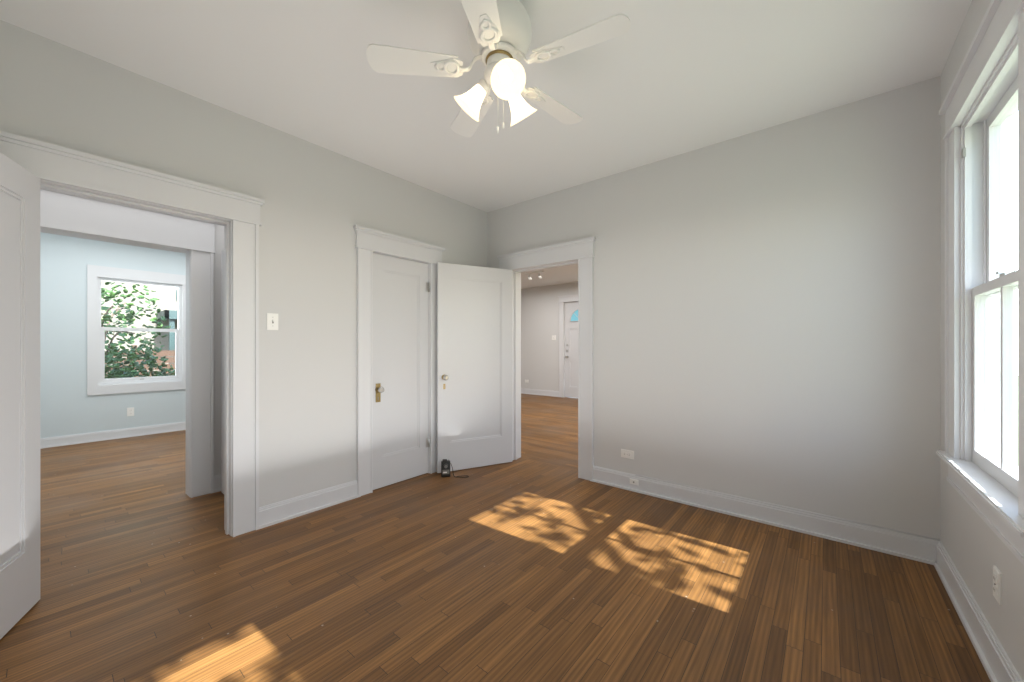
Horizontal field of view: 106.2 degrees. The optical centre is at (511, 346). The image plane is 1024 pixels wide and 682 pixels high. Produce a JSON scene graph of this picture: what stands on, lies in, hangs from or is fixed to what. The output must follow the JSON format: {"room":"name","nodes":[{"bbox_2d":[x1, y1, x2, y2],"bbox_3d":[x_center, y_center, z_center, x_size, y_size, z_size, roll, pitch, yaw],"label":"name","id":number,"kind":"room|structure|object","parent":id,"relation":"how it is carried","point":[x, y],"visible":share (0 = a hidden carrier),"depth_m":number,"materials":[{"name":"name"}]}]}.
{"room":"empty bedroom","nodes":[
{"label":"empty bedroom","id":0,"kind":"room"},
{"bbox_2d":[40,232,185,437],"bbox_3d":[-4.895,-0.149,5.719,0.140,2.750,3.750,0,0,39],"label":"wall","id":1,"kind":"structure","parent":0,"point":[68,406],"depth_m":4.87,"materials":[{"name":"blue paint"}]},
{"bbox_2d":[127,407,133,415],"bbox_3d":[-5.193,0.886,5.235,0.012,0.115,0.070,0,0,39],"label":"electrical outlet","id":2,"kind":"object","parent":1,"relation":"attached to","point":[130,411],"visible":1,"depth_m":5.23,"materials":[{"name":"white plastic"}]},
{"bbox_2d":[87,264,185,395],"bbox_3d":[-5.178,-0.214,5.375,0.178,1.680,1.030,0,0,39],"label":"window","id":3,"kind":"structure","parent":1,"relation":"in","point":[98,383],"depth_m":5.22,"materials":[{"name":"white paint"}]},
{"bbox_2d":[214,224,223,475],"bbox_3d":[-2.318,-0.149,3.610,0.140,2.750,3.750,0,0,39],"label":"wall","id":4,"kind":"structure","parent":0,"point":[219,238],"depth_m":3.27,"materials":[{"name":"white paint"}]},
{"bbox_2d":[0,20,486,506],"bbox_3d":[-1.521,-0.149,2.957,0.140,2.750,3.750,0,0,39],"label":"wall","id":5,"kind":"structure","parent":0,"point":[318,204],"depth_m":2.72,"materials":[{"name":"white paint"}]},
{"bbox_2d":[0,152,39,638],"bbox_3d":[-2.109,0.204,1.479,0.781,2.028,0.371,0,0,39],"label":"door","id":6,"kind":"structure","parent":5,"relation":"in","point":[19,392],"depth_m":1.72,"materials":[{"name":"white paint"}]},
{"bbox_2d":[0,131,264,536],"bbox_3d":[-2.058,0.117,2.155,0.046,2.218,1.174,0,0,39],"label":"trim","id":7,"kind":"structure","parent":5,"relation":"attached to","point":[48,162],"depth_m":2.55,"materials":[{"name":"white paint"}]},
{"bbox_2d":[221,250,223,493],"bbox_3d":[-2.114,0.207,2.984,0.800,2.022,0.040,0,0,39],"label":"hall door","id":8,"kind":"structure","parent":5,"relation":"in","point":[222,371],"depth_m":3.20,"materials":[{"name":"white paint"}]},
{"bbox_2d":[267,313,277,329],"bbox_3d":[-1.657,-0.174,2.665,0.020,0.115,0.070,0,0,39],"label":"light switch","id":9,"kind":"object","parent":5,"relation":"attached to","point":[272,321],"visible":1,"depth_m":2.67,"materials":[{"name":"white plastic"}]},
{"bbox_2d":[353,225,444,496],"bbox_3d":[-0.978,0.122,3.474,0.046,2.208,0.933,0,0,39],"label":"trim","id":10,"kind":"structure","parent":5,"relation":"attached to","point":[368,241],"depth_m":3.22,"materials":[{"name":"white paint"}]},
{"bbox_2d":[373,253,429,489],"bbox_3d":[-1.010,0.209,3.505,0.176,2.018,0.608,0,0,39],"label":"closet door","id":11,"kind":"structure","parent":5,"relation":"in","point":[401,439],"depth_m":3.48,"materials":[{"name":"white paint"}]},
{"bbox_2d":[0,0,971,288],"bbox_3d":[-0.289,-1.574,5.050,8.115,0.100,8.830,0,0,39],"label":"ceiling","id":12,"kind":"structure","parent":0,"point":[664,80],"depth_m":2.11,"materials":[{"name":"white paint"}]},
{"bbox_2d":[366,0,630,136],"bbox_3d":[-0.025,-1.229,1.750,1.098,0.590,1.086,0,0,39],"label":"ceiling fan","id":13,"kind":"object","parent":12,"relation":"hanging from","point":[499,33],"visible":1,"depth_m":1.66,"materials":[{"name":"white"}]},
{"bbox_2d":[525,270,543,279],"bbox_3d":[0.463,-1.444,7.837,0.450,0.160,0.098,0,0,39],"label":"track light","id":14,"kind":"object","parent":12,"relation":"attached to","point":[530,278],"visible":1,"depth_m":7.80,"materials":[{"name":"white metal"}]},
{"bbox_2d":[0,393,990,681],"bbox_3d":[-1.450,1.276,6.000,11.115,0.100,8.830,0,0,39],"label":"floor","id":15,"kind":"structure","parent":0,"point":[521,570],"depth_m":1.94,"materials":[{"name":"brown wood"}]},
{"bbox_2d":[441,459,468,477],"bbox_3d":[-0.538,1.146,3.627,0.263,0.160,0.067,0,0,1],"label":"door stop","id":16,"kind":"object","parent":15,"relation":"on","point":[445,467],"depth_m":3.61,"materials":[{"name":"grey"}]},
{"bbox_2d":[521,282,577,390],"bbox_3d":[2.463,-0.149,8.413,8.115,2.750,0.140,0,0,39],"label":"wall","id":17,"kind":"structure","parent":0,"point":[539,345],"depth_m":9.73,"materials":[{"name":"white paint"}]},
{"bbox_2d":[565,302,577,397],"bbox_3d":[1.622,0.074,9.031,0.904,2.288,0.127,0,0,39],"label":"entry door","id":18,"kind":"structure","parent":17,"relation":"in","point":[571,349],"depth_m":9.22,"materials":[{"name":"white paint"}]},
{"bbox_2d":[487,76,939,539],"bbox_3d":[-0.577,-0.149,4.698,8.115,2.750,0.140,0,0,39],"label":"wall","id":19,"kind":"structure","parent":0,"point":[766,314],"depth_m":2.63,"materials":[{"name":"white paint"}]},
{"bbox_2d":[437,262,511,472],"bbox_3d":[-0.379,0.202,3.923,0.402,2.032,0.766,0,0,39],"label":"door","id":20,"kind":"structure","parent":19,"relation":"in","point":[474,366],"depth_m":3.88,"materials":[{"name":"white paint"}]},
{"bbox_2d":[40,388,1022,681],"bbox_3d":[-0.289,1.155,5.050,7.835,0.142,8.550,0,0,39],"label":"baseboard","id":21,"kind":"structure","parent":19,"relation":"attached to","point":[994,660],"depth_m":2.61,"materials":[{"name":"white paint"}]},
{"bbox_2d":[497,236,595,480],"bbox_3d":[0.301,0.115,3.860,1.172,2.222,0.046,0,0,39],"label":"trim","id":22,"kind":"structure","parent":19,"relation":"attached to","point":[582,250],"depth_m":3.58,"materials":[{"name":"white paint"}]},
{"bbox_2d":[621,449,633,458],"bbox_3d":[0.994,0.926,3.314,0.115,0.070,0.012,0,0,39],"label":"electrical outlet","id":23,"kind":"object","parent":19,"relation":"attached to","point":[629,454],"visible":1,"depth_m":3.31,"materials":[{"name":"white plastic"}]},
{"bbox_2d":[630,478,638,484],"bbox_3d":[1.032,1.146,3.257,0.075,0.045,0.016,0,0,39],"label":"outlet","id":24,"kind":"object","parent":19,"relation":"attached to","point":[634,481],"visible":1,"depth_m":3.25,"materials":[{"name":"white plastic"}]},
{"bbox_2d":[940,0,1023,681],"bbox_3d":[1.276,-0.149,0.667,0.140,2.750,3.750,0,0,39],"label":"wall","id":25,"kind":"structure","parent":0,"point":[975,547],"depth_m":1.69,"materials":[{"name":"white paint"}]},
{"bbox_2d":[936,0,1023,564],"bbox_3d":[1.942,-0.272,1.486,0.246,1.896,1.130,0,0,39],"label":"window","id":26,"kind":"structure","parent":25,"relation":"in","point":[982,104],"depth_m":1.73,"materials":[{"name":"white paint"}]},
{"bbox_2d":[993,565,1001,605],"bbox_3d":[1.804,0.886,1.431,0.012,0.115,0.070,0,0,39],"label":"electrical outlet","id":27,"kind":"object","parent":25,"relation":"attached to","point":[997,584],"visible":0.96,"depth_m":1.42,"materials":[{"name":"white plastic"}]},
{"label":"outside","id":28,"kind":"structure","parent":0,"visible":0},
{"bbox_2d":[1015,375,1017,465],"bbox_3d":[0.512,1.926,5.331,80.000,0.200,70.000,0,0,39],"label":"ground","id":29,"kind":"structure","parent":28,"point":[1016,426],"depth_m":9.65,"materials":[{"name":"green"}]},
{"bbox_2d":[101,281,174,378],"bbox_3d":[-6.472,0.169,6.274,1.630,3.315,1.722,0,0,39],"label":"tree","id":30,"kind":"object","parent":29,"relation":"on","point":[126,371],"depth_m":6.29,"materials":[{"name":"green plant"}]},
{"bbox_2d":[101,281,177,370],"bbox_3d":[-10.182,-1.724,16.152,10.540,7.100,11.600,0,0,39],"label":"house","id":31,"kind":"structure","parent":29,"relation":"on","point":[164,311],"depth_m":10.12,"materials":[{"name":"white"}]},
{"bbox_2d":[105,345,174,376],"bbox_3d":[-8.310,0.896,8.675,0.110,1.860,10.000,0,0,39],"label":"fence","id":32,"kind":"object","parent":29,"relation":"on","point":[167,352],"depth_m":8.92,"materials":[{"name":"brown"}]}
]}

